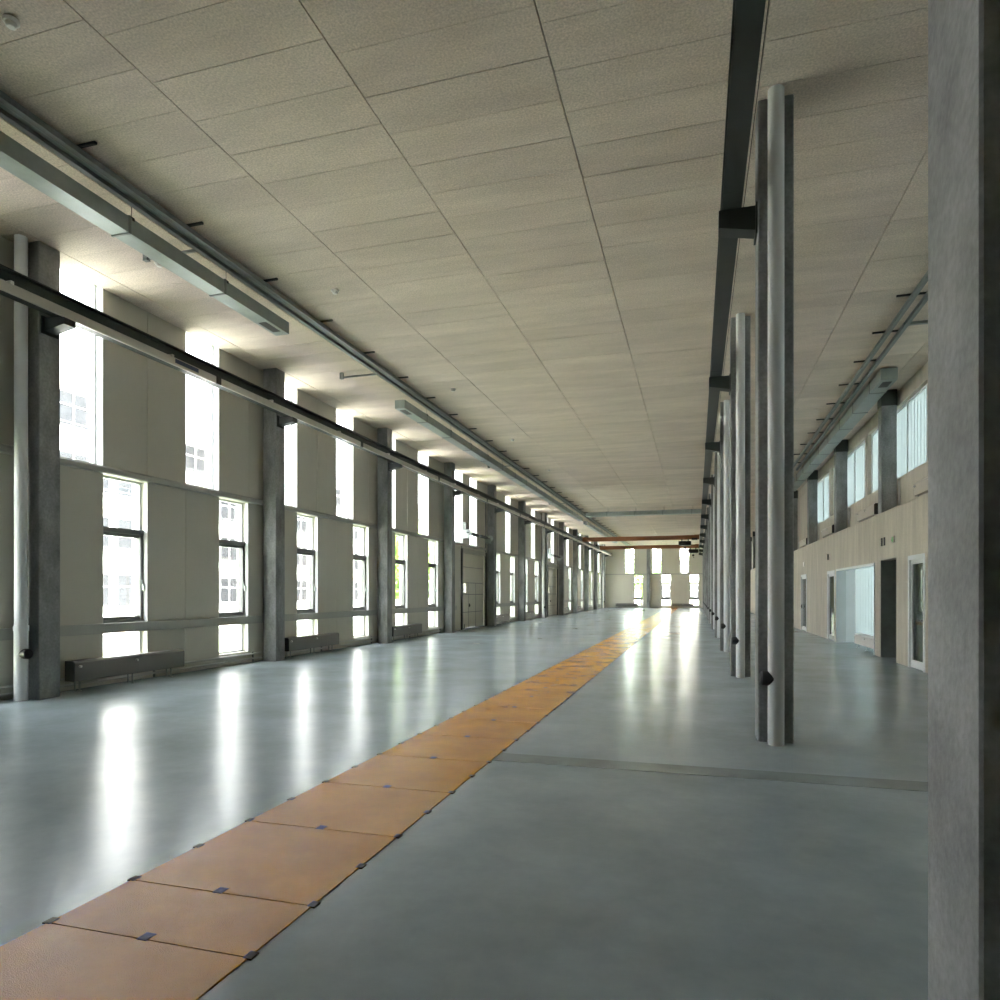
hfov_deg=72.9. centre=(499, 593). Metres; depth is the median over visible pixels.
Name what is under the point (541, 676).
floor plate
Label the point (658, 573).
trim
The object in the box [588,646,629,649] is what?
floor plate
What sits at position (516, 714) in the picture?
floor plate
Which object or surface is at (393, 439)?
window
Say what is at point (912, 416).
window
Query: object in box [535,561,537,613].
window
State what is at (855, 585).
window
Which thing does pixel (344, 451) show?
window
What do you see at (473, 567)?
door
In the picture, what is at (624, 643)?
floor plate
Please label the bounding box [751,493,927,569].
trim
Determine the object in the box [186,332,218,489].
window
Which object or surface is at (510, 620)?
pipes
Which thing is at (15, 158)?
light fixture
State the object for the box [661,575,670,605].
window
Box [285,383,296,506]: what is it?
window
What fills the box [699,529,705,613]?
concrete column
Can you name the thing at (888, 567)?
wall
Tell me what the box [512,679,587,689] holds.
floor plate
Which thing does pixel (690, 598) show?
window
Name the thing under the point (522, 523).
concrete column
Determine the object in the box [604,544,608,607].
concrete column
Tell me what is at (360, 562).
window
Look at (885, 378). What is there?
air duct
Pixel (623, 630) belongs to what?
floor plate
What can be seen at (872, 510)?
radiator
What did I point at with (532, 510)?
window
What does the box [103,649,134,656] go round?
lawn
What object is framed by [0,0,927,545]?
ceiling
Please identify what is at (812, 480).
column
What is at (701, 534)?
concrete column
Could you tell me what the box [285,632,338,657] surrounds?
radiator
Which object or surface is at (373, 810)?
floor plate
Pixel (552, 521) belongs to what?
window
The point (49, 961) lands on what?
floor plate
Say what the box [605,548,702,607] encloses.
wall
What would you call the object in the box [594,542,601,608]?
concrete column
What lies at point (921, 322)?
conduit
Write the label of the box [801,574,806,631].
door
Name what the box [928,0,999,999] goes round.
concrete pillar
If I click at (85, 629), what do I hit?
trim
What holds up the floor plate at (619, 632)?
on the floor
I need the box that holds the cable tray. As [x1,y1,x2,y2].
[794,270,927,470]
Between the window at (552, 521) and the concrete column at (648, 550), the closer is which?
the window at (552, 521)
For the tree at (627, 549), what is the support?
on the lawn
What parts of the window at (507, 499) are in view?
pane, frame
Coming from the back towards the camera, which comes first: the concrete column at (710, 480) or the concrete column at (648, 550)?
the concrete column at (648, 550)
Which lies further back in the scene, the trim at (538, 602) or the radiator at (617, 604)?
the radiator at (617, 604)
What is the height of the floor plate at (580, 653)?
0.008 m
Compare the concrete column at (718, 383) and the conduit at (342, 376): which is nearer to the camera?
the concrete column at (718, 383)
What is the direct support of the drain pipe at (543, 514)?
on the floor
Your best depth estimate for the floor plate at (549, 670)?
13.83 m
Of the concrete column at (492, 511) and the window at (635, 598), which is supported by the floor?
the concrete column at (492, 511)
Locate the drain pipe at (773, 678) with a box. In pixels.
[760,84,784,745]
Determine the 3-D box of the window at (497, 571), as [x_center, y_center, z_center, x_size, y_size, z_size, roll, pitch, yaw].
[-0.233,-0.380,35.416,0.216,3.440,1.000,0,0,16]
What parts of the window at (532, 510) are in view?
pane, frame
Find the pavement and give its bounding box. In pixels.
[103,632,134,636]
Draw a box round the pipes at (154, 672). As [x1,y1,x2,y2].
[0,624,464,696]
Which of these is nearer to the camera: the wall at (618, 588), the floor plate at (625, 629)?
the floor plate at (625, 629)
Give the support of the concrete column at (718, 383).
on the floor
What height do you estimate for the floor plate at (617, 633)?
0.008 m
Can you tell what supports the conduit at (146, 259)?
attached to the ceiling
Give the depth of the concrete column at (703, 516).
36.13 m
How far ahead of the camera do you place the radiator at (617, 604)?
76.18 m
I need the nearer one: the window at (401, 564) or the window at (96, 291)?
the window at (96, 291)
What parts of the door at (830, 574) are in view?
pane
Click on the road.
(120, 642)
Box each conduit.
[143,249,201,262]
[340,372,379,379]
[903,320,927,325]
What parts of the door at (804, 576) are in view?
pane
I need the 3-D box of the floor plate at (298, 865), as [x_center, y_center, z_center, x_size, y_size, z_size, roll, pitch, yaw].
[-1.366,1.596,4.095,1.179,0.008,1.026,0,0,16]
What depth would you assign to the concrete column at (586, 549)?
62.15 m
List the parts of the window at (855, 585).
channel glass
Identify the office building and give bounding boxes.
[60,368,134,616]
[652,548,698,604]
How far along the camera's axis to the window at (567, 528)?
55.08 m
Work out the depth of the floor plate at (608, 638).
23.50 m
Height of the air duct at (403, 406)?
0.492 m
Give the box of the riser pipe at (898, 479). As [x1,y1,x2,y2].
[898,479,899,504]
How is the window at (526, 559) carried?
in the wall at (144, 398)
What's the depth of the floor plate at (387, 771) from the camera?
6.00 m
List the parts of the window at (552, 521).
frame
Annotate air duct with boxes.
[395,400,582,520]
[583,521,616,542]
[586,509,700,516]
[794,367,897,490]
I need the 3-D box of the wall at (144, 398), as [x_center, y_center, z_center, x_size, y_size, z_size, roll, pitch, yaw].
[0.287,-2.015,37.347,0.300,7.230,83.000,0,0,16]
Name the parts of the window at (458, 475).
pane, frame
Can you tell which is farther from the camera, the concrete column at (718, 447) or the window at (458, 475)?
the window at (458, 475)
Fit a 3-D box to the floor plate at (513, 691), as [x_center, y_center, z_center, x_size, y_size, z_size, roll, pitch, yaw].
[0.622,1.596,10.953,1.179,0.008,1.026,0,0,16]
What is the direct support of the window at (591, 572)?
in the wall at (144, 398)
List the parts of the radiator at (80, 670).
leg, leg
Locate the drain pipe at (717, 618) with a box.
[715,453,719,637]
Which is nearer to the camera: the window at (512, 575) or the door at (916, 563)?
the door at (916, 563)
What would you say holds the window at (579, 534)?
in the wall at (144, 398)
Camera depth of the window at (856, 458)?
23.01 m
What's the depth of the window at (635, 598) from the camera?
76.26 m
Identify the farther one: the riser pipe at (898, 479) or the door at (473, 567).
the door at (473, 567)
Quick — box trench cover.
[493,753,927,791]
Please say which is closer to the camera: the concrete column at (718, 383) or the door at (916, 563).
the concrete column at (718, 383)
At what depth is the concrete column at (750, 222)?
7.30 m
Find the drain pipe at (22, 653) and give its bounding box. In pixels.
[13,234,32,700]
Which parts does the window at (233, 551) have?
pane, pane, pane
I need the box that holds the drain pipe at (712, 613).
[711,474,713,628]
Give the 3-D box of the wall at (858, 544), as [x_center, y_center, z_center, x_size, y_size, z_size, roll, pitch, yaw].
[14.766,-0.200,33.149,1.000,3.600,83.000,0,0,16]
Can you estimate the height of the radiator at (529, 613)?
0.500 m
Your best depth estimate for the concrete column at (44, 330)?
10.28 m
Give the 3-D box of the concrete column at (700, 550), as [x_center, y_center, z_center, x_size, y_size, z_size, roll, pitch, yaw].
[19.530,-1.865,65.128,0.760,6.930,0.360,0,0,16]
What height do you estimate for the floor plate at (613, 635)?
0.008 m
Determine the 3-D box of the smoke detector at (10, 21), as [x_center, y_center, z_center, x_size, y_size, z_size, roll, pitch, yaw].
[-4.547,-5.297,6.295,0.140,0.066,0.140,0,0,16]
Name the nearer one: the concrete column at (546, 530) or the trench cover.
the trench cover
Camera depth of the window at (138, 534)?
12.80 m
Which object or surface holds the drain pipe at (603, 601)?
on the floor
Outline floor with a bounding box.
[0,608,927,999]
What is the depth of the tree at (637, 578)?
81.88 m
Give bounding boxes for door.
[461,495,492,629]
[547,534,562,615]
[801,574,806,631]
[827,570,834,640]
[908,553,924,672]
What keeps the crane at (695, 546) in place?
on the rail at (14, 285)
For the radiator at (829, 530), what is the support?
on the wall at (858, 544)
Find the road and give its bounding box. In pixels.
[103,634,134,651]
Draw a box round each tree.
[626,549,633,572]
[626,553,660,604]
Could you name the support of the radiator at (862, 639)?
on the floor
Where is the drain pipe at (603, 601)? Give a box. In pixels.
[602,544,604,607]
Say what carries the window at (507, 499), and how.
in the wall at (144, 398)
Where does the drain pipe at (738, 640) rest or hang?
on the floor
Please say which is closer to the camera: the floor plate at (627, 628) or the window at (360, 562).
the window at (360, 562)
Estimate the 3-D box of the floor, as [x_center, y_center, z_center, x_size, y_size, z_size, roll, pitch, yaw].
[9.015,1.700,34.817,18.475,0.200,83.600,0,0,16]
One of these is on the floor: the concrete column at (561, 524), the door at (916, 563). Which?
the concrete column at (561, 524)
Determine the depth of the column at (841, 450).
23.44 m
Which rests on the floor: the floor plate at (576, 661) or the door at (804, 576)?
the floor plate at (576, 661)
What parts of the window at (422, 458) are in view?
pane, frame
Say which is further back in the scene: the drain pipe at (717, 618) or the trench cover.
the drain pipe at (717, 618)
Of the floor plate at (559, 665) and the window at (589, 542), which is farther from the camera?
the window at (589, 542)
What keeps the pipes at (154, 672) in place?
on the floor
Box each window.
[60,267,102,464]
[103,475,146,652]
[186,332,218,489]
[219,499,247,653]
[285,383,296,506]
[297,514,317,635]
[336,409,352,518]
[353,525,368,636]
[392,437,394,527]
[396,534,406,625]
[418,451,427,535]
[429,540,437,626]
[455,470,462,542]
[470,477,476,545]
[496,554,499,614]
[505,495,509,552]
[510,556,514,616]
[526,559,526,611]
[531,509,534,558]
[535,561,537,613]
[551,519,553,562]
[566,527,568,565]
[569,568,570,609]
[579,534,580,568]
[589,542,590,570]
[591,572,591,604]
[625,549,633,573]
[634,575,642,602]
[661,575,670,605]
[689,574,698,605]
[818,473,828,523]
[833,440,864,514]
[836,563,874,654]
[871,384,926,492]
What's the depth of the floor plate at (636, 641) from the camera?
22.52 m
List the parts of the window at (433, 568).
pane, pane, pane, frame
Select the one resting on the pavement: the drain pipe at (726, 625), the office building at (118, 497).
the office building at (118, 497)
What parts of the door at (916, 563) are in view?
pane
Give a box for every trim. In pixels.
[0,443,605,574]
[0,606,456,640]
[496,601,540,606]
[564,598,605,601]
[606,573,702,574]
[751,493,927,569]
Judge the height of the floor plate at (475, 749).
0.008 m
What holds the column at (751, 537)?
on the wall at (858, 544)
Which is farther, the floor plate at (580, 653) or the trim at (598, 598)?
the trim at (598, 598)
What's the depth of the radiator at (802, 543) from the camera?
30.96 m
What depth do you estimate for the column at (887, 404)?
17.69 m
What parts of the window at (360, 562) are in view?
pane, pane, pane, frame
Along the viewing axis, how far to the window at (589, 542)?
66.60 m
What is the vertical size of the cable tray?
0.130 m
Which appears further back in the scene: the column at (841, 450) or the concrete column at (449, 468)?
the concrete column at (449, 468)
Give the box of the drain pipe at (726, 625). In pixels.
[721,400,729,651]
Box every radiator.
[65,649,183,690]
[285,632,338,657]
[392,623,421,640]
[496,614,508,623]
[526,611,534,619]
[616,603,637,605]
[671,603,693,606]
[799,538,806,547]
[821,525,833,537]
[854,633,873,650]
[856,503,877,521]
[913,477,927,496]
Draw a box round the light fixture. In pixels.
[0,131,288,335]
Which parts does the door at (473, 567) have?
guide rail, motor, bearing plate, wicket frame, panel, panel, panel, panel, panel, guide rail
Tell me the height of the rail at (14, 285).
0.365 m
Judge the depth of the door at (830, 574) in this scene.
23.49 m
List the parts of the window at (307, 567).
pane, pane, pane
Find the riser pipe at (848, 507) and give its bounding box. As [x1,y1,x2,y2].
[848,507,849,526]
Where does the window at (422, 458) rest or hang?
in the wall at (144, 398)
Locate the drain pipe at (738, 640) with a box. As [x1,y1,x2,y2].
[732,313,744,677]
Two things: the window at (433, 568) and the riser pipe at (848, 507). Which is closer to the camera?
the riser pipe at (848, 507)
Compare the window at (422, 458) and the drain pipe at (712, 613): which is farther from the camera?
the drain pipe at (712, 613)
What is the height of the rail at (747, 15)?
0.334 m
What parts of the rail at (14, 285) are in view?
label plate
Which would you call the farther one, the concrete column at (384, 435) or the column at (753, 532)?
the column at (753, 532)
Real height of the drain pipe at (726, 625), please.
6.930 m
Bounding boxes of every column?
[28,241,75,698]
[263,368,296,660]
[377,428,401,642]
[444,462,463,632]
[487,485,503,625]
[518,501,531,620]
[541,513,552,617]
[559,522,568,614]
[573,529,581,612]
[584,535,592,610]
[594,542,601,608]
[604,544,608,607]
[647,549,649,607]
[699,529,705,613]
[699,537,704,611]
[699,538,703,609]
[700,507,708,618]
[700,519,706,615]
[701,494,710,622]
[702,475,712,628]
[703,452,716,637]
[705,402,723,650]
[709,316,750,676]
[718,94,793,742]
[751,537,751,568]
[752,531,754,568]
[794,490,797,550]
[807,470,817,544]
[834,439,847,532]
[878,389,897,513]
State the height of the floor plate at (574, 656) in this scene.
0.008 m
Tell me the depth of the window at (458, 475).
30.10 m
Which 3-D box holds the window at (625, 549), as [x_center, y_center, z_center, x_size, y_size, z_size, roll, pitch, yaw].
[14.646,-3.835,76.510,1.000,3.210,0.216,0,0,16]
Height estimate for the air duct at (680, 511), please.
0.492 m
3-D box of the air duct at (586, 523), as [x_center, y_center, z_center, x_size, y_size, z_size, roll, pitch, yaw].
[8.597,-5.084,56.438,0.304,0.492,18.800,0,0,16]
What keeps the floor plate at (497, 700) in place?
on the floor
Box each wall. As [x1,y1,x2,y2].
[0,236,601,700]
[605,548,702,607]
[751,494,927,672]
[752,361,927,568]
[881,560,895,657]
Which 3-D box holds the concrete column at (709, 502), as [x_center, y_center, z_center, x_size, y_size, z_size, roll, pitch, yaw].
[9.504,-1.865,30.552,0.760,6.930,0.360,0,0,16]
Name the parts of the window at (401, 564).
pane, pane, pane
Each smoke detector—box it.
[2,14,19,29]
[331,288,338,294]
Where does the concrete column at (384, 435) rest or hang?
on the floor
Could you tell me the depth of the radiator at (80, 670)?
11.87 m
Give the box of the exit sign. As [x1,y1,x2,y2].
[890,536,894,542]
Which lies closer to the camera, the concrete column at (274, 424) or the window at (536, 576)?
the concrete column at (274, 424)
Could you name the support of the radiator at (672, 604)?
on the floor
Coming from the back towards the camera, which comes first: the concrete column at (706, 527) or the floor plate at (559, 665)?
the concrete column at (706, 527)
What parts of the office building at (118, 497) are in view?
railing, railing, railing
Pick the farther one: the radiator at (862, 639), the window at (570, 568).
the window at (570, 568)
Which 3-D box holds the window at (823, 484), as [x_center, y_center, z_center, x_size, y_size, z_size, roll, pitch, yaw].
[14.075,-4.015,29.763,0.100,1.950,5.670,0,0,16]
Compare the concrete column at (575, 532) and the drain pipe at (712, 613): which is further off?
the concrete column at (575, 532)
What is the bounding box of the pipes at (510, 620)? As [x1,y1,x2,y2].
[496,614,540,622]
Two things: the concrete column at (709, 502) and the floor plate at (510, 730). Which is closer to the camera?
the floor plate at (510, 730)
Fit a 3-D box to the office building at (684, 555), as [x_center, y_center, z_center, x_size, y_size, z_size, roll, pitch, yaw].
[34.092,-5.400,96.030,24.200,14.200,10.550,0,0,16]
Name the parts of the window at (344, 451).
pane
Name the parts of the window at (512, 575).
pane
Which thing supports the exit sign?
attached to the wall at (858, 544)
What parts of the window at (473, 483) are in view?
pane, frame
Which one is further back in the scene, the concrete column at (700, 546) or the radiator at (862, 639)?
the concrete column at (700, 546)
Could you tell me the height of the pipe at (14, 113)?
0.130 m
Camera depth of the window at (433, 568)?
27.19 m
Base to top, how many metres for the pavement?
0.220 m
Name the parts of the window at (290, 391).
pane, frame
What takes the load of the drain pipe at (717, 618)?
on the floor
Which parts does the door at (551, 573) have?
guide rail, panel, panel, panel, panel, panel, guide rail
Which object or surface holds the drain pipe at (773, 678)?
on the floor
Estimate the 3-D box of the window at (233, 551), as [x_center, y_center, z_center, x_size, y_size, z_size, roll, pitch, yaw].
[-6.082,-0.380,15.247,0.216,3.440,1.000,0,0,16]
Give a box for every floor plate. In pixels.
[0,924,246,999]
[42,880,310,960]
[127,821,395,907]
[245,782,449,838]
[322,755,487,793]
[377,734,515,762]
[418,718,536,740]
[449,705,553,722]
[474,695,566,709]
[495,687,577,698]
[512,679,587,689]
[526,673,595,681]
[541,668,602,674]
[549,663,608,669]
[560,659,613,664]
[568,655,618,659]
[576,652,622,656]
[582,649,625,652]
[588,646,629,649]
[591,644,631,646]
[598,642,635,644]
[602,640,638,642]
[606,638,640,639]
[610,636,642,638]
[613,635,644,636]
[615,633,645,634]
[619,632,647,633]
[621,630,649,631]
[625,629,650,630]
[627,628,652,629]
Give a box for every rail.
[0,264,611,556]
[699,0,765,552]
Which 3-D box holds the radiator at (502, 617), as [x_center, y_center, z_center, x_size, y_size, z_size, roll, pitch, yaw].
[0.065,1.350,35.199,0.240,0.500,2.450,0,0,16]
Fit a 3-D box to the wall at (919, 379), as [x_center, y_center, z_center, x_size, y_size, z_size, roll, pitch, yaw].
[15.054,-3.655,33.066,0.300,3.350,83.000,0,0,16]
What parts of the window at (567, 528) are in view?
frame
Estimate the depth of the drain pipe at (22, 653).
10.06 m
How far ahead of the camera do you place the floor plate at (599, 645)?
20.75 m
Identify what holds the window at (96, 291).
in the wall at (144, 398)
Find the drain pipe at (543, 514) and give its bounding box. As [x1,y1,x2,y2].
[542,513,545,617]
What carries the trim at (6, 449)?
attached to the wall at (144, 398)
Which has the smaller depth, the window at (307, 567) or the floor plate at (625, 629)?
the window at (307, 567)
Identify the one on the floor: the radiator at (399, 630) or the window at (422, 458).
the radiator at (399, 630)
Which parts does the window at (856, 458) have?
channel glass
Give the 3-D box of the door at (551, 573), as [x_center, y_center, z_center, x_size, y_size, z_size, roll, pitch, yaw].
[3.904,-1.550,48.871,0.629,6.300,3.751,0,0,16]
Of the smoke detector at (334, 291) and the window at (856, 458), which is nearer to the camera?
the smoke detector at (334, 291)
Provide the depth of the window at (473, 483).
32.02 m
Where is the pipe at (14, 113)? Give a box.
[0,90,629,545]
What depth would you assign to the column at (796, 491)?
34.93 m
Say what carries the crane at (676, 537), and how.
on the rail at (14, 285)
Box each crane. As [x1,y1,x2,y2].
[577,535,698,548]
[596,544,698,557]
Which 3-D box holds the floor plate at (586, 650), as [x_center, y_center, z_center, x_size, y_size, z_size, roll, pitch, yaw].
[2.895,1.596,18.790,1.179,0.008,1.026,0,0,16]
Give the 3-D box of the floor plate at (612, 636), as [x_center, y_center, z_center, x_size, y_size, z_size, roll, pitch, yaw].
[4.599,1.596,24.668,1.179,0.008,1.026,0,0,16]

